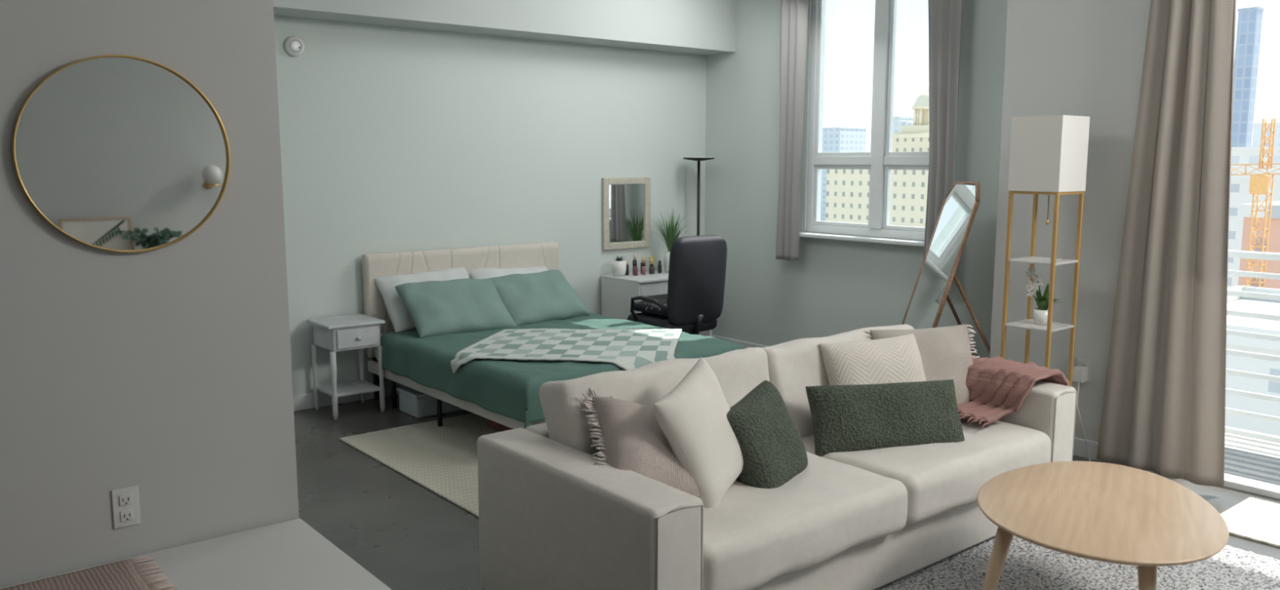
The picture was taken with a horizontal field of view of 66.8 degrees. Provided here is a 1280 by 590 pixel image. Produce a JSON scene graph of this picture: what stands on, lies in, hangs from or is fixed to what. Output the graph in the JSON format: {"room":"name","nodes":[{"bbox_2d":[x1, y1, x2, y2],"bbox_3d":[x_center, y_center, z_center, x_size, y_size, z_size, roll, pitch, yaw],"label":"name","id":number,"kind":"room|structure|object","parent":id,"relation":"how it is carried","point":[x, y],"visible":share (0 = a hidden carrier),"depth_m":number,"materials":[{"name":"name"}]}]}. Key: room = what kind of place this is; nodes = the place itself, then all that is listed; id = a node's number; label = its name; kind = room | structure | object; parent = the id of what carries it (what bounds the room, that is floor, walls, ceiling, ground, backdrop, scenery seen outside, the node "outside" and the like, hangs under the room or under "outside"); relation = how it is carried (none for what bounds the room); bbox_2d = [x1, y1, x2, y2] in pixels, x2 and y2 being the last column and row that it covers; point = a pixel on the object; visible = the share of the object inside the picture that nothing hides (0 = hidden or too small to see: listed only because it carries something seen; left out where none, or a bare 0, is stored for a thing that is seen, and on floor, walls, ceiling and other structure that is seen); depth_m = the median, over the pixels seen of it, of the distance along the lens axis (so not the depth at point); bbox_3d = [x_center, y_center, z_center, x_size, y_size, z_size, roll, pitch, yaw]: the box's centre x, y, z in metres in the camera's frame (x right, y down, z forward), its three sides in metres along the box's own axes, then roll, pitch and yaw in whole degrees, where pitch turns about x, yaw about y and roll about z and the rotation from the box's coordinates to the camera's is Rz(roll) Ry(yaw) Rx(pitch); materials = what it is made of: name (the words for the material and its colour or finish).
{"room":"studio apartment","nodes":[
{"label":"studio apartment","id":0,"kind":"room"},
{"bbox_2d":[0,0,298,587],"bbox_3d":[-2.574,-0.266,1.915,3.655,3.200,0.150,-6,10,-39],"label":"wall","id":1,"kind":"structure","parent":0,"point":[166,372],"depth_m":2.81,"materials":[{"name":"grey paint"}]},
{"bbox_2d":[12,54,230,252],"bbox_3d":[-1.437,-0.393,2.723,0.547,0.547,0.020,-6,10,-39],"label":"round mirror","id":2,"kind":"object","parent":1,"relation":"attached to","point":[115,153],"visible":1,"depth_m":2.71,"materials":[{"name":"gold metal"}]},
{"bbox_2d":[111,485,140,528],"bbox_3d":[-1.494,0.618,2.822,0.070,0.116,0.011,-6,10,-39],"label":"wall outlet","id":3,"kind":"object","parent":1,"relation":"attached to","point":[125,501],"visible":1,"depth_m":2.82,"materials":[{"name":"white plastic"}]},
{"bbox_2d":[119,493,132,506],"bbox_3d":[-1.493,0.595,2.817,0.034,0.032,0.004,-6,10,-39],"label":"receptacle","id":4,"kind":"object","parent":3,"relation":"attached to","point":[125,499],"depth_m":2.82,"materials":[{"name":"white plastic"}]},
{"bbox_2d":[120,509,133,522],"bbox_3d":[-1.493,0.642,2.824,0.034,0.032,0.004,-6,10,-39],"label":"receptacle","id":5,"kind":"object","parent":3,"relation":"attached to","point":[126,515],"depth_m":2.82,"materials":[{"name":"white plastic"}]},
{"bbox_2d":[273,15,706,395],"bbox_3d":[-1.293,-0.957,6.899,5.000,3.200,0.170,-6,10,-39],"label":"wall","id":6,"kind":"structure","parent":0,"point":[393,139],"depth_m":6.80,"materials":[{"name":"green paint"}]},
{"bbox_2d":[284,35,305,56],"bbox_3d":[-2.129,-1.538,5.992,0.124,0.124,0.042,-6,10,-39],"label":"smoke detector","id":7,"kind":"object","parent":6,"relation":"attached to","point":[294,46],"visible":1,"depth_m":5.98,"materials":[{"name":"white plastic"}]},
{"bbox_2d":[289,39,302,52],"bbox_3d":[-2.117,-1.536,5.978,0.080,0.080,0.005,-6,10,-39],"label":"vent","id":8,"kind":"object","parent":7,"relation":"attached to","point":[295,45],"depth_m":5.98,"materials":[{"name":"plastic"}]},
{"bbox_2d":[293,381,404,411],"bbox_3d":[-1.246,0.589,7.032,4.670,0.100,0.015,-6,10,-39],"label":"baseboard","id":9,"kind":"structure","parent":6,"relation":"attached to","point":[304,402],"depth_m":6.37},
{"bbox_2d":[272,0,736,55],"bbox_3d":[-1.141,-2.154,6.520,4.670,0.725,0.350,-6,10,-39],"label":"ceiling beam","id":10,"kind":"structure","parent":6,"relation":"attached to","point":[695,27],"depth_m":6.86,"materials":[{"name":"paint"}]},
{"bbox_2d":[601,177,650,250],"bbox_3d":[-0.106,-0.657,7.788,0.480,0.570,0.030,-6,10,-39],"label":"wall mirror","id":11,"kind":"object","parent":6,"relation":"attached to","point":[625,201],"visible":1,"depth_m":7.78,"materials":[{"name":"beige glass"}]},
{"bbox_2d":[293,394,1279,589],"bbox_3d":[-0.222,1.248,3.084,8.500,0.120,8.050,-6,10,-39],"label":"floor","id":12,"kind":"structure","parent":0,"point":[408,536],"depth_m":4.58,"materials":[{"name":"concrete"}]},
{"bbox_2d":[0,518,391,589],"bbox_3d":[-1.596,1.076,2.249,1.955,0.450,0.840,-6,10,-39],"label":"table","id":13,"kind":"object","parent":12,"relation":"on","point":[290,555],"visible":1,"depth_m":2.78,"materials":[{"name":"white plastic"}]},
{"bbox_2d":[0,556,177,589],"bbox_3d":[-1.715,0.855,2.157,1.315,0.010,0.708,-6,10,-39],"label":"table runner","id":14,"kind":"object","parent":13,"relation":"on","point":[126,575],"visible":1,"depth_m":2.66,"materials":[{"name":"pink fabric"}]},
{"bbox_2d":[306,313,385,420],"bbox_3d":[-1.865,0.454,6.206,0.370,0.595,0.392,-6,10,-39],"label":"nightstand","id":15,"kind":"object","parent":12,"relation":"on","point":[360,331],"visible":1,"depth_m":6.12,"materials":[{"name":"white wood"}]},
{"bbox_2d":[316,379,379,397],"bbox_3d":[-1.872,0.599,6.238,0.315,0.018,0.315,-6,10,-39],"label":"shelf","id":16,"kind":"object","parent":15,"relation":"attached to","point":[359,386],"depth_m":6.20,"materials":[{"name":"white wood"}]},
{"bbox_2d":[339,413,500,517],"bbox_3d":[-0.381,0.853,5.446,1.900,0.012,1.960,-6,10,-39],"label":"area rug","id":17,"kind":"object","parent":12,"relation":"on","point":[442,460],"visible":0.28,"depth_m":5.34,"materials":[{"name":"beige carpet"}]},
{"bbox_2d":[362,241,559,429],"bbox_3d":[-0.605,0.261,6.160,1.570,0.990,2.026,-6,10,-39],"label":"bed","id":18,"kind":"object","parent":17,"relation":"on","point":[375,265],"visible":0.26,"depth_m":6.50,"materials":[{"name":"beige fabric"}]},
{"bbox_2d":[374,267,469,332],"bbox_3d":[-1.401,0.027,6.531,0.690,0.368,0.308,-7,10,-41],"label":"bed pillow","id":19,"kind":"object","parent":18,"relation":"on","point":[399,315],"visible":0.48,"depth_m":6.36,"materials":[{"name":"white fabric"}]},
{"bbox_2d":[470,266,547,279],"bbox_3d":[-0.885,-0.017,6.971,0.665,0.368,0.301,-5,10,-35],"label":"bed pillow","id":20,"kind":"object","parent":18,"relation":"on","point":[482,273],"visible":0.26,"depth_m":6.92,"materials":[{"name":"white fabric"}]},
{"bbox_2d":[380,312,744,429],"bbox_3d":[-0.490,0.396,6.035,1.654,0.284,1.765,-6,10,-39],"label":"duvet","id":21,"kind":"object","parent":18,"relation":"on","point":[514,389],"visible":0.44,"depth_m":5.53,"materials":[{"name":"green fabric"}]},
{"bbox_2d":[395,278,516,337],"bbox_3d":[-1.202,0.080,6.371,0.706,0.342,0.385,-6,10,-38],"label":"bed pillow","id":22,"kind":"object","parent":21,"relation":"on","point":[435,308],"visible":0.94,"depth_m":6.28,"materials":[{"name":"green fabric"}]},
{"bbox_2d":[489,269,590,325],"bbox_3d":[-0.719,0.020,6.804,0.659,0.334,0.389,-7,11,-43],"label":"bed pillow","id":23,"kind":"object","parent":21,"relation":"on","point":[545,295],"visible":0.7,"depth_m":6.72,"materials":[{"name":"green fabric"}]},
{"bbox_2d":[450,328,681,373],"bbox_3d":[-0.399,0.389,5.796,1.250,0.227,1.060,1,8,5],"label":"throw blanket","id":24,"kind":"object","parent":21,"relation":"on","point":[628,349],"visible":0.98,"depth_m":5.64,"materials":[{"name":"fabric"}]},
{"bbox_2d":[487,418,512,431],"bbox_3d":[-0.702,0.724,5.841,0.376,0.132,0.276,-6,10,-39],"label":"storage box","id":25,"kind":"object","parent":17,"relation":"on","point":[491,424],"visible":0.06,"depth_m":5.74,"materials":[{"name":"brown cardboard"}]},
{"bbox_2d":[396,386,463,417],"bbox_3d":[-1.318,0.668,6.277,0.416,0.152,0.276,-6,10,-39],"label":"storage box","id":26,"kind":"object","parent":12,"relation":"on","point":[413,402],"visible":0.48,"depth_m":6.12,"materials":[{"name":"plastic"}]},
{"bbox_2d":[600,269,711,336],"bbox_3d":[0.137,0.183,7.779,0.760,0.700,0.490,-6,10,-39],"label":"desk","id":27,"kind":"object","parent":12,"relation":"on","point":[617,292],"visible":0.3,"depth_m":7.51,"materials":[{"name":"white paint"}]},
{"bbox_2d":[612,255,626,276],"bbox_3d":[-0.162,-0.233,7.612,0.116,0.165,0.116,-6,10,-39],"label":"potted plant","id":28,"kind":"object","parent":27,"relation":"on","point":[619,265],"visible":1,"depth_m":7.57,"materials":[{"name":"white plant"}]},
{"bbox_2d":[625,259,628,275],"bbox_3d":[-0.106,-0.219,7.673,0.036,0.120,0.036,-6,10,-39],"label":"bottle","id":29,"kind":"object","parent":27,"relation":"on","point":[627,264],"visible":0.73,"depth_m":7.66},
{"bbox_2d":[632,253,636,266],"bbox_3d":[-0.041,-0.246,7.723,0.036,0.160,0.036,-6,10,-39],"label":"bottle","id":30,"kind":"object","parent":27,"relation":"on","point":[634,260],"visible":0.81,"depth_m":7.71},
{"bbox_2d":[632,262,638,275],"bbox_3d":[-0.036,-0.206,7.654,0.040,0.100,0.040,-6,10,-39],"label":"bottle","id":31,"kind":"object","parent":27,"relation":"on","point":[635,268],"visible":1,"depth_m":7.64,"materials":[{"name":"pink glass"}]},
{"bbox_2d":[640,257,645,273],"bbox_3d":[0.024,-0.238,7.777,0.040,0.130,0.040,-6,10,-39],"label":"bottle","id":32,"kind":"object","parent":27,"relation":"on","point":[642,258],"visible":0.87,"depth_m":7.76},
{"bbox_2d":[641,262,645,275],"bbox_3d":[0.029,-0.208,7.708,0.032,0.090,0.032,-6,10,-39],"label":"bottle","id":33,"kind":"object","parent":27,"relation":"on","point":[643,268],"visible":1,"depth_m":7.70,"materials":[{"name":"pink glass"}]},
{"bbox_2d":[648,263,654,274],"bbox_3d":[0.094,-0.211,7.761,0.044,0.080,0.044,-6,10,-39],"label":"bottle","id":34,"kind":"object","parent":27,"relation":"on","point":[651,268],"visible":1,"depth_m":7.75,"materials":[{"name":"grey glass"}]},
{"bbox_2d":[657,260,662,273],"bbox_3d":[0.160,-0.228,7.812,0.032,0.100,0.032,-6,10,-39],"label":"bottle","id":35,"kind":"object","parent":27,"relation":"on","point":[660,265],"visible":1,"depth_m":7.80,"materials":[{"name":"grey glass"}]},
{"bbox_2d":[650,210,691,272],"bbox_3d":[0.242,-0.452,7.848,0.412,0.534,0.414,-6,10,-39],"label":"potted plant","id":36,"kind":"object","parent":27,"relation":"on","point":[671,229],"visible":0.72,"depth_m":7.81,"materials":[{"name":"green plant"}]},
{"bbox_2d":[626,235,727,334],"bbox_3d":[0.252,0.097,7.000,0.604,1.084,0.654,-6,10,-37],"label":"office chair","id":37,"kind":"object","parent":12,"relation":"on","point":[697,267],"visible":0.88,"depth_m":6.72,"materials":[{"name":"black plastic"}]},
{"bbox_2d":[633,297,666,316],"bbox_3d":[0.204,0.086,7.059,0.400,0.084,0.400,-6,10,-39],"label":"seat cushion","id":38,"kind":"object","parent":37,"relation":"on","point":[646,307],"visible":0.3,"depth_m":6.95,"materials":[{"name":"black leather"}]},
{"bbox_2d":[683,156,715,235],"bbox_3d":[0.483,-0.328,8.078,0.260,1.630,0.260,-6,10,-39],"label":"floor lamp","id":39,"kind":"object","parent":12,"relation":"on","point":[698,159],"visible":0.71,"depth_m":7.98,"materials":[{"name":"black metal"}]},
{"bbox_2d":[685,156,712,157],"bbox_3d":[0.483,-1.132,7.966,0.230,0.008,0.230,-6,10,-39],"label":"diffuser","id":40,"kind":"object","parent":39,"relation":"attached to","point":[686,157],"depth_m":7.87,"materials":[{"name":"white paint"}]},
{"bbox_2d":[477,322,1076,589],"bbox_3d":[0.666,0.650,3.882,2.428,0.846,1.022,-6,10,-39],"label":"sofa","id":41,"kind":"object","parent":12,"relation":"on","point":[551,518],"visible":0.53,"depth_m":3.37,"materials":[{"name":"fabric"}]},
{"bbox_2d":[581,387,701,498],"bbox_3d":[0.044,0.546,3.332,0.558,0.419,0.407,-4,9,-24],"label":"throw pillow","id":42,"kind":"object","parent":41,"relation":"on","point":[630,437],"visible":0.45,"depth_m":3.20,"materials":[{"name":"beige fabric"}]},
{"bbox_2d":[544,345,773,458],"bbox_3d":[0.112,0.481,3.732,1.034,0.458,0.258,-6,-5,-39],"label":"cushion","id":43,"kind":"object","parent":41,"relation":"on","point":[738,371],"depth_m":3.55,"materials":[{"name":"fabric"}]},
{"bbox_2d":[653,357,743,508],"bbox_3d":[0.226,0.483,3.358,0.225,0.466,0.496,4,9,25],"label":"throw pillow","id":44,"kind":"object","parent":41,"relation":"on","point":[692,418],"visible":0.84,"depth_m":3.24,"materials":[{"name":"beige fabric"}]},
{"bbox_2d":[726,380,808,488],"bbox_3d":[0.449,0.543,3.545,0.246,0.397,0.421,5,10,34],"label":"throw pillow","id":45,"kind":"object","parent":41,"relation":"on","point":[773,451],"visible":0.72,"depth_m":3.44,"materials":[{"name":"green fabric"}]},
{"bbox_2d":[702,453,906,589],"bbox_3d":[0.330,0.765,3.505,1.021,0.220,0.842,-6,10,-39],"label":"seat cushion","id":46,"kind":"object","parent":41,"relation":"on","point":[756,538],"depth_m":3.22,"materials":[{"name":"fabric"}]},
{"bbox_2d":[747,322,912,438],"bbox_3d":[0.894,0.395,4.371,1.034,0.460,0.263,-6,-5,-39],"label":"cushion","id":47,"kind":"object","parent":41,"relation":"on","point":[794,365],"depth_m":4.05,"materials":[{"name":"fabric"}]},
{"bbox_2d":[818,333,926,385],"bbox_3d":[1.035,0.398,4.189,0.509,0.406,0.255,-3,9,-22],"label":"throw pillow","id":48,"kind":"object","parent":41,"relation":"on","point":[897,359],"visible":0.47,"depth_m":4.14,"materials":[{"name":"beige fabric"}]},
{"bbox_2d":[805,379,964,457],"bbox_3d":[1.006,0.500,3.958,0.674,0.278,0.204,-2,8,-14],"label":"throw pillow","id":49,"kind":"object","parent":41,"relation":"on","point":[857,417],"visible":0.87,"depth_m":3.89,"materials":[{"name":"green fabric"}]},
{"bbox_2d":[859,324,979,404],"bbox_3d":[1.307,0.359,4.408,0.599,0.408,0.249,-2,8,-15],"label":"throw pillow","id":50,"kind":"object","parent":41,"relation":"on","point":[945,353],"visible":0.4,"depth_m":4.37,"materials":[{"name":"beige fabric"}]},
{"bbox_2d":[801,415,1051,525],"bbox_3d":[1.117,0.676,4.139,1.020,0.221,0.841,-6,10,-39],"label":"seat cushion","id":51,"kind":"object","parent":41,"relation":"on","point":[940,480],"depth_m":3.79,"materials":[{"name":"fabric"}]},
{"bbox_2d":[956,356,1069,428],"bbox_3d":[1.555,0.409,4.334,0.566,0.216,0.530,-6,10,-39],"label":"throw blanket","id":52,"kind":"object","parent":41,"relation":"on","point":[997,387],"visible":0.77,"depth_m":4.25,"materials":[{"name":"fabric"}]},
{"bbox_2d":[902,180,990,357],"bbox_3d":[1.916,0.046,5.910,0.798,1.468,0.606,0,8,1],"label":"mirror","id":53,"kind":"object","parent":12,"relation":"on","point":[954,221],"visible":0.67,"depth_m":5.82,"materials":[{"name":"brown wood"}]},
{"bbox_2d":[904,184,975,328],"bbox_3d":[1.738,0.044,5.911,0.001,1.505,0.580,16,8,-2],"label":"mirror glass","id":54,"kind":"object","parent":53,"relation":"attached to","point":[957,207],"depth_m":5.86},
{"bbox_2d":[1000,115,1089,386],"bbox_3d":[2.087,-0.005,5.056,0.271,1.820,0.271,-6,10,-39],"label":"floor lamp","id":55,"kind":"object","parent":12,"relation":"on","point":[1048,154],"visible":0.62,"depth_m":4.90,"materials":[{"name":"white fabric"}]},
{"bbox_2d":[1025,266,1067,325],"bbox_3d":[2.114,0.003,5.044,0.202,0.305,0.208,-6,10,-39],"label":"potted orchid","id":56,"kind":"object","parent":55,"relation":"on","point":[1040,313],"visible":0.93,"depth_m":5.04,"materials":[{"name":"white ceramic"}]},
{"bbox_2d":[874,535,1279,589],"bbox_3d":[1.791,1.176,3.058,2.300,0.033,2.180,-6,10,-39],"label":"area rug","id":57,"kind":"object","parent":12,"relation":"on","point":[1028,566],"visible":0.45,"depth_m":3.73,"materials":[{"name":"grey carpet"}]},
{"bbox_2d":[976,461,1229,589],"bbox_3d":[1.546,0.912,3.310,0.753,0.424,1.001,4,9,26],"label":"coffee table","id":58,"kind":"object","parent":57,"relation":"on","point":[1113,513],"visible":1,"depth_m":3.16,"materials":[{"name":"brown wood"}]},
{"bbox_2d":[1220,497,1279,547],"bbox_3d":[3.161,1.071,3.872,0.560,0.012,1.500,-6,10,-39],"label":"door mat","id":59,"kind":"object","parent":12,"relation":"on","point":[1253,519],"visible":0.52,"depth_m":4.31,"materials":[{"name":"white fabric"}]},
{"bbox_2d":[704,0,1008,359],"bbox_3d":[1.611,-0.992,7.149,0.180,3.200,3.110,-6,10,-39],"label":"wall","id":60,"kind":"structure","parent":0,"point":[835,287],"depth_m":7.51,"materials":[{"name":"white paint"}]},
{"bbox_2d":[711,335,755,346],"bbox_3d":[1.540,0.553,7.295,0.015,0.100,3.095,-6,10,-39],"label":"baseboard","id":61,"kind":"structure","parent":60,"relation":"attached to","point":[742,343],"depth_m":8.15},
{"bbox_2d":[799,231,924,247],"bbox_3d":[1.614,-0.404,7.019,0.120,0.030,1.340,-6,10,-39],"label":"trim","id":62,"kind":"structure","parent":60,"relation":"attached to","point":[812,235],"depth_m":6.95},
{"bbox_2d":[806,0,928,240],"bbox_3d":[1.694,-1.367,6.938,0.090,1.900,1.200,-6,10,-39],"label":"window","id":63,"kind":"structure","parent":60,"relation":"in","point":[881,159],"depth_m":6.94,"materials":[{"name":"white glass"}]},
{"bbox_2d":[990,0,1151,442],"bbox_3d":[3.782,-0.559,4.027,0.800,3.200,4.520,-6,10,-39],"label":"wall column","id":64,"kind":"structure","parent":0,"point":[1063,57],"depth_m":5.19,"materials":[{"name":"grey paint"}]},
{"bbox_2d":[1072,358,1091,382],"bbox_3d":[2.373,0.408,5.215,0.064,0.118,0.070,-6,10,-39],"label":"wall outlet","id":65,"kind":"object","parent":64,"relation":"attached to","point":[1082,372],"visible":0.96,"depth_m":5.21,"materials":[{"name":"white plastic"}]},
{"bbox_2d":[1075,382,1090,462],"bbox_3d":[2.306,0.669,5.208,0.127,0.438,0.265,-6,10,-39],"label":"power cord","id":66,"kind":"object","parent":65,"relation":"attached to","point":[1078,383],"visible":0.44,"depth_m":5.20,"materials":[{"name":"white plastic"}]},
{"bbox_2d":[1080,362,1087,367],"bbox_3d":[2.392,0.381,5.227,0.004,0.032,0.034,-6,10,-39],"label":"receptacle","id":67,"kind":"object","parent":65,"relation":"attached to","point":[1082,364],"depth_m":5.22,"materials":[{"name":"white plastic"}]},
{"bbox_2d":[1072,437,1164,477],"bbox_3d":[2.360,0.826,5.328,0.015,0.100,1.020,-6,10,-39],"label":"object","id":68,"kind":"structure","parent":64,"relation":"attached to","point":[1080,450],"depth_m":5.25,"materials":[{"name":"grey"}]},
{"bbox_2d":[1224,473,1279,499],"bbox_3d":[3.698,-0.190,3.735,0.120,2.550,2.900,-6,10,-39],"label":"door","id":69,"kind":"structure","parent":64,"relation":"attached to","point":[1260,488],"depth_m":4.73,"materials":[{"name":"white metal"}]},
{"bbox_2d":[1224,426,1279,458],"bbox_3d":[4.098,1.106,4.505,1.200,0.170,7.500,-6,10,-39],"label":"floor","id":70,"kind":"structure","parent":0,"point":[1251,445],"depth_m":5.61,"materials":[{"name":"concrete"}]},
{"bbox_2d":[1225,249,1279,443],"bbox_3d":[4.724,0.493,4.284,0.070,1.105,6.500,-6,10,-39],"label":"balcony railing","id":71,"kind":"object","parent":70,"relation":"on","point":[1231,253],"visible":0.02,"depth_m":5.66,"materials":[{"name":"white metal"}]},
{"bbox_3d":[-0.203,-2.043,2.643,8.550,0.120,8.050,-6,10,-39],"label":"ceiling","id":72,"kind":"structure","parent":0,"visible":0},
{"bbox_2d":[775,0,808,261],"bbox_3d":[1.138,-1.438,7.304,0.048,2.360,0.280,-6,10,-39],"label":"curtain","id":73,"kind":"object","parent":72,"relation":"hanging from","point":[793,13],"visible":1,"depth_m":7.32,"materials":[{"name":"grey fabric"}]},
{"bbox_2d":[923,0,963,259],"bbox_3d":[1.947,-1.261,6.325,0.051,2.440,0.318,-6,10,-39],"label":"curtain","id":74,"kind":"object","parent":72,"relation":"hanging from","point":[944,16],"visible":0.77,"depth_m":6.29,"materials":[{"name":"grey fabric"}]},
{"bbox_2d":[1096,0,1236,488],"bbox_3d":[2.593,-0.667,4.659,0.062,3.160,0.608,-6,10,-39],"label":"curtain","id":75,"kind":"object","parent":72,"relation":"hanging from","point":[1163,411],"visible":1,"depth_m":4.70,"materials":[{"name":"beige fabric"}]},
{"label":"outside","id":76,"kind":"structure","parent":0,"visible":0},
{"bbox_3d":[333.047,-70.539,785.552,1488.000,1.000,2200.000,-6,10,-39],"label":"floor","id":77,"kind":"structure","parent":76,"visible":0},
{"bbox_2d":[820,127,866,221],"bbox_3d":[99.663,-57.368,491.642,20.400,53.700,19.400,-6,10,-39],"label":"building","id":78,"kind":"structure","parent":77,"relation":"on","point":[835,140],"depth_m":481.64,"materials":[{"name":"glass"}]},
{"bbox_2d":[825,168,928,226],"bbox_3d":[44.406,-2.027,153.207,19.400,37.100,23.900,-6,10,-39],"label":"building","id":79,"kind":"structure","parent":77,"relation":"on","point":[847,190],"depth_m":148.28,"materials":[{"name":"beige paint"}]},
{"bbox_2d":[893,115,913,121],"bbox_3d":[116.714,-51.631,439.385,20.400,56.700,14.400,-6,10,-39],"label":"building","id":80,"kind":"structure","parent":77,"relation":"on","point":[900,118],"depth_m":425.88,"materials":[{"name":"concrete"}]},
{"bbox_2d":[892,120,917,133],"bbox_3d":[99.923,-38.937,366.090,20.400,51.700,14.400,-6,10,-39],"label":"building","id":81,"kind":"structure","parent":77,"relation":"on","point":[896,125],"depth_m":353.67,"materials":[{"name":"concrete"}]},
{"bbox_2d":[892,88,928,151],"bbox_3d":[54.920,-11.399,171.637,18.400,50.600,16.900,-6,10,-39],"label":"building","id":82,"kind":"structure","parent":77,"relation":"on","point":[915,138],"depth_m":166.98,"materials":[{"name":"beige paint"}]},
{"bbox_2d":[1231,6,1264,146],"bbox_3d":[166.849,-39.290,270.416,4.400,78.700,5.000,-6,10,-39],"label":"building","id":83,"kind":"structure","parent":77,"relation":"on","point":[1250,19],"depth_m":266.02,"materials":[{"name":"blue glass"}]},
{"bbox_2d":[1225,285,1279,436],"bbox_3d":[27.777,16.607,38.204,12.400,31.800,14.400,-6,10,-39],"label":"building","id":84,"kind":"structure","parent":77,"relation":"on","point":[1233,303],"depth_m":34.49,"materials":[{"name":"white concrete"}]},
{"bbox_2d":[1226,173,1279,288],"bbox_3d":[69.180,5.530,102.024,14.400,36.200,12.400,-6,10,-39],"label":"building","id":85,"kind":"structure","parent":77,"relation":"on","point":[1239,184],"depth_m":99.05,"materials":[{"name":"white concrete"}]},
{"bbox_2d":[1230,118,1279,288],"bbox_3d":[38.429,11.473,46.493,22.362,39.734,1.264,6,10,36],"label":"tower crane","id":86,"kind":"object","parent":77,"relation":"on","point":[1259,183],"visible":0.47,"depth_m":49.25,"materials":[{"name":"orange metal"}]},
{"bbox_2d":[1231,146,1279,173],"bbox_3d":[102.475,-3.749,156.161,15.400,39.700,11.400,-6,10,-39],"label":"building","id":87,"kind":"structure","parent":77,"relation":"on","point":[1239,155],"depth_m":150.93,"materials":[{"name":"concrete"}]},
{"bbox_2d":[1238,201,1279,288],"bbox_3d":[43.271,12.423,55.983,15.400,35.200,13.000,-6,10,-39],"label":"building","id":88,"kind":"structure","parent":77,"relation":"on","point":[1245,210],"depth_m":53.21,"materials":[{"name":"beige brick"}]},
{"bbox_2d":[1252,122,1279,146],"bbox_3d":[142.501,-15.198,216.842,15.400,45.700,8.400,-6,10,-39],"label":"building","id":89,"kind":"structure","parent":77,"relation":"on","point":[1257,128],"depth_m":210.72,"materials":[{"name":"concrete"}]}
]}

